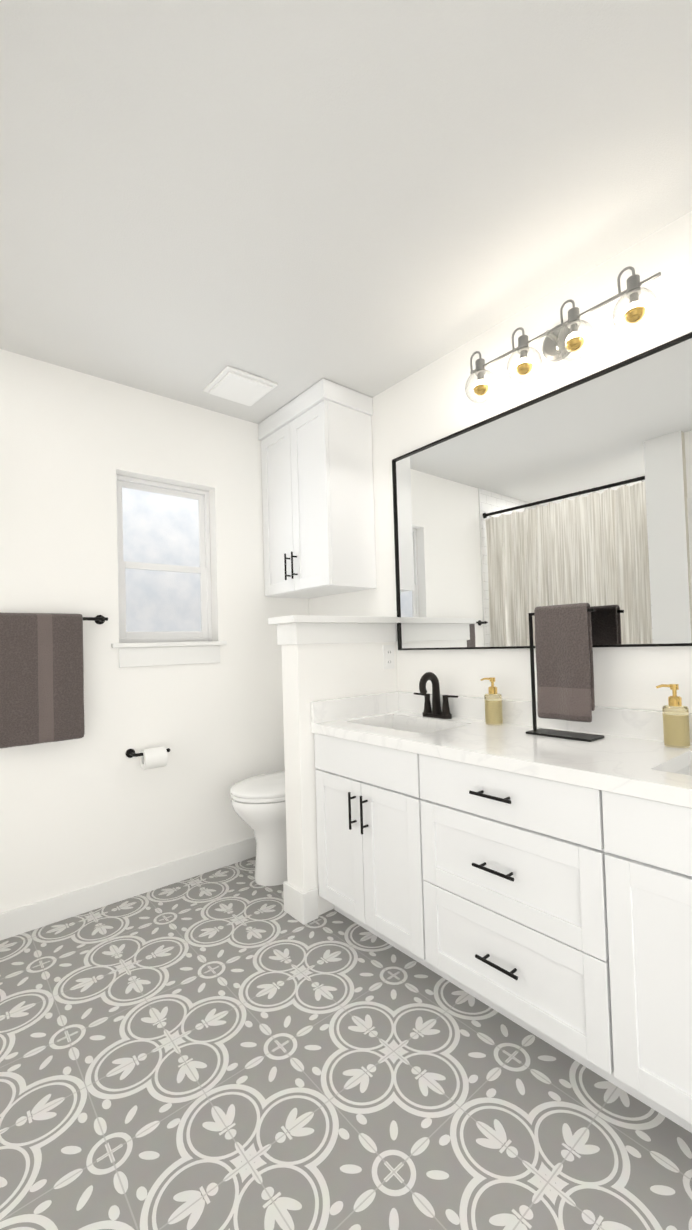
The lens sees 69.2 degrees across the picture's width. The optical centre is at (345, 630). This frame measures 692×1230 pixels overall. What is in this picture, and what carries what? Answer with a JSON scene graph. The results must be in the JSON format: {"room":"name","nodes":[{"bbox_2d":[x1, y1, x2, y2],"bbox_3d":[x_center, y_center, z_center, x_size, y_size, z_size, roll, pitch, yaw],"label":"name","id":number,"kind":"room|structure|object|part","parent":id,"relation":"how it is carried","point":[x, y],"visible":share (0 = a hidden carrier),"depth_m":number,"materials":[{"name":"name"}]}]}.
{"room":"bathroom","nodes":[
{"label":"bathroom","id":0,"kind":"room"},
{"bbox_2d":[0,349,308,912],"bbox_3d":[-1.288,0.033,2.269,2.667,2.440,0.120,0,-2,-40],"label":"wall","id":1,"kind":"structure","parent":0,"point":[95,804],"depth_m":2.36,"materials":[{"name":"white paint"}]},
{"bbox_2d":[0,613,107,747],"bbox_3d":[-1.323,0.199,2.095,0.614,0.544,0.087,0,-2,-40],"label":"towel rail","id":2,"kind":"object","parent":1,"relation":"attached to","point":[41,679],"visible":1,"depth_m":2.09,"materials":[{"name":"grey fabric"}]},
{"bbox_2d":[0,837,255,940],"bbox_3d":[-0.882,1.195,2.459,1.809,0.105,0.013,0,-2,-40],"label":"baseboard","id":3,"kind":"structure","parent":1,"relation":"attached to","point":[25,918],"depth_m":2.29,"materials":[{"name":"white wood"}]},
{"bbox_2d":[126,746,169,769],"bbox_3d":[-0.929,0.604,2.378,0.186,0.094,0.121,0,-2,-40],"label":"toilet paper holder","id":4,"kind":"object","parent":1,"relation":"attached to","point":[152,758],"visible":0.98,"depth_m":2.35,"materials":[{"name":"white paper"}]},
{"bbox_2d":[116,474,211,642],"bbox_3d":[-0.951,-0.353,2.616,0.603,0.930,0.050,0,-2,-40],"label":"window unit","id":5,"kind":"structure","parent":1,"relation":"in","point":[164,563],"depth_m":2.61,"materials":[{"name":"glass"}]},
{"bbox_2d":[111,641,226,667],"bbox_3d":[-0.890,0.117,2.545,0.573,0.115,0.105,0,-2,-40],"label":"window sill","id":6,"kind":"structure","parent":1,"relation":"attached to","point":[155,654],"depth_m":2.50,"materials":[{"name":"white wood"}]},
{"bbox_2d":[268,615,399,924],"bbox_3d":[-0.018,0.578,2.333,0.635,1.280,0.204,0,-2,-40],"label":"wall","id":7,"kind":"structure","parent":0,"point":[329,657],"depth_m":2.17,"materials":[{"name":"white paint"}]},
{"bbox_2d":[311,692,398,723],"bbox_3d":[0.053,0.349,2.307,0.512,0.092,0.020,0,-2,-40],"label":"backsplash","id":8,"kind":"structure","parent":7,"relation":"attached to","point":[348,708],"depth_m":2.28,"materials":[{"name":"white stone"}]},
{"bbox_2d":[383,645,394,668],"bbox_3d":[0.210,0.129,2.459,0.072,0.116,0.008,0,-2,-40],"label":"electrical outlet plate","id":9,"kind":"object","parent":7,"relation":"attached to","point":[388,657],"visible":1,"depth_m":2.45,"materials":[{"name":"white plastic"}]},
{"bbox_2d":[0,857,691,1229],"bbox_3d":[-0.042,1.226,0.776,2.907,0.100,3.910,0,-2,-40],"label":"floor","id":10,"kind":"structure","parent":0,"point":[234,1047],"depth_m":1.29,"materials":[{"name":"tile"}]},
{"bbox_2d":[230,771,287,885],"bbox_3d":[-0.275,0.831,2.601,0.679,0.805,0.430,0,-2,-40],"label":"toilet","id":11,"kind":"object","parent":10,"relation":"on","point":[258,802],"visible":0.33,"depth_m":2.42,"materials":[{"name":"white ceramic"}]},
{"bbox_2d":[311,716,691,1132],"bbox_3d":[0.643,0.789,1.595,0.556,0.779,1.832,0,-2,-40],"label":"bathroom vanity","id":12,"kind":"object","parent":10,"relation":"on","point":[539,886],"depth_m":1.38,"materials":[{"name":"white wood"}]},
{"bbox_2d":[319,720,691,803],"bbox_3d":[0.629,0.379,1.628,0.532,0.040,1.648,0,-2,-40],"label":"countertop","id":13,"kind":"structure","parent":12,"relation":"on","point":[631,763],"depth_m":1.48,"materials":[{"name":"white stone"}]},
{"bbox_2d":[367,716,454,731],"bbox_3d":[0.253,0.497,2.089,0.335,0.171,0.490,0,-2,-40],"label":"sink","id":14,"kind":"object","parent":13,"relation":"in","point":[407,725],"depth_m":2.27,"materials":[{"name":"white ceramic"}]},
{"bbox_2d":[411,672,458,719],"bbox_3d":[0.368,0.282,2.196,0.129,0.202,0.246,0,-2,-40],"label":"faucet","id":15,"kind":"object","parent":13,"relation":"on","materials":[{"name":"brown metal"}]},
{"bbox_2d":[481,677,502,724],"bbox_3d":[0.578,0.278,1.989,0.066,0.184,0.079,0,-2,-40],"label":"soap dispenser","id":16,"kind":"object","parent":13,"relation":"on","point":[493,706],"visible":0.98,"depth_m":1.96,"materials":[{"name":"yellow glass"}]},
{"bbox_2d":[526,603,603,741],"bbox_3d":[0.735,0.134,1.712,0.100,0.446,0.230,0,-2,-40],"label":"towel stand","id":17,"kind":"object","parent":13,"relation":"on","point":[564,661],"visible":1,"depth_m":1.69,"materials":[{"name":"grey fabric"}]},
{"bbox_2d":[534,603,594,722],"bbox_3d":[0.740,0.107,1.710,0.046,0.393,0.187,0,-2,-40],"label":"towel","id":18,"kind":"object","parent":17,"relation":"hanging from","point":[563,633],"depth_m":1.69,"materials":[{"name":"fabric"}]},
{"bbox_2d":[656,684,689,747],"bbox_3d":[0.980,0.252,1.504,0.066,0.184,0.079,0,-2,-40],"label":"soap dispenser","id":19,"kind":"object","parent":13,"relation":"on","point":[676,730],"visible":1,"depth_m":1.48,"materials":[{"name":"gold glass"}]},
{"bbox_2d":[667,760,691,775],"bbox_3d":[1.017,0.449,1.167,0.335,0.171,0.490,0,-2,-40],"label":"sink","id":20,"kind":"object","parent":13,"relation":"in","point":[686,766],"depth_m":1.41,"materials":[{"name":"white ceramic"}]},
{"bbox_2d":[0,0,691,423],"bbox_3d":[-0.117,-1.312,0.846,2.907,0.100,3.910,0,-2,-40],"label":"ceiling","id":21,"kind":"structure","parent":0,"point":[296,198],"depth_m":1.37,"materials":[{"name":"white paint"}]},
{"bbox_2d":[203,366,277,405],"bbox_3d":[-0.521,-1.192,2.474,0.270,0.026,0.270,0,-2,-40],"label":"fan","id":22,"kind":"object","parent":21,"relation":"attached to","point":[237,385],"visible":0.98,"depth_m":2.44,"materials":[{"name":"white plastic"}]},
{"bbox_2d":[309,211,691,712],"bbox_3d":[0.993,-0.050,1.700,0.120,2.440,3.910,0,-2,-40],"label":"wall","id":23,"kind":"structure","parent":0,"point":[428,404],"depth_m":1.97,"materials":[{"name":"white paint"}]},
{"bbox_2d":[258,378,376,598],"bbox_3d":[-0.178,-0.706,2.740,0.344,0.997,0.624,0,-2,-40],"label":"upper cabinet","id":24,"kind":"object","parent":23,"relation":"attached to","point":[317,494],"visible":1,"depth_m":2.56,"materials":[{"name":"white wood"}]},
{"bbox_2d":[392,332,691,649],"bbox_3d":[0.822,-0.412,1.791,0.019,0.944,1.800,0,-2,-40],"label":"mirror","id":25,"kind":"object","parent":23,"relation":"attached to","point":[508,521],"visible":0.88,"depth_m":1.83,"materials":[{"name":"black metal"}]},
{"bbox_2d":[399,692,691,743],"bbox_3d":[0.838,0.311,1.776,0.020,0.092,1.840,0,-2,-40],"label":"backsplash","id":26,"kind":"structure","parent":23,"relation":"attached to","point":[645,724],"depth_m":1.76,"materials":[{"name":"white stone"}]},
{"bbox_2d":[465,266,660,403],"bbox_3d":[0.733,-1.028,1.788,0.155,0.213,0.704,0,-2,-40],"label":"sconce","id":27,"kind":"object","parent":23,"relation":"attached to","point":[562,340],"visible":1,"depth_m":1.74,"materials":[{"name":"clear glass"}]},
{"bbox_3d":[0.538,-0.970,2.000,0.124,0.121,0.124,0,-2,-40],"label":"globe","id":28,"kind":"part","parent":27,"relation":"part of","materials":[{"name":"clear glass"}]},
{"bbox_3d":[0.658,-0.978,1.855,0.124,0.121,0.124,0,-2,-40],"label":"globe","id":29,"kind":"part","parent":27,"relation":"part of","materials":[{"name":"clear glass"}]},
{"bbox_3d":[0.779,-0.986,1.709,0.124,0.121,0.124,0,-2,-40],"label":"globe","id":30,"kind":"part","parent":27,"relation":"part of","materials":[{"name":"clear glass"}]},
{"bbox_3d":[0.899,-0.993,1.564,0.124,0.121,0.124,0,-2,-40],"label":"globe","id":31,"kind":"part","parent":27,"relation":"part of","materials":[{"name":"clear glass"}]}
]}

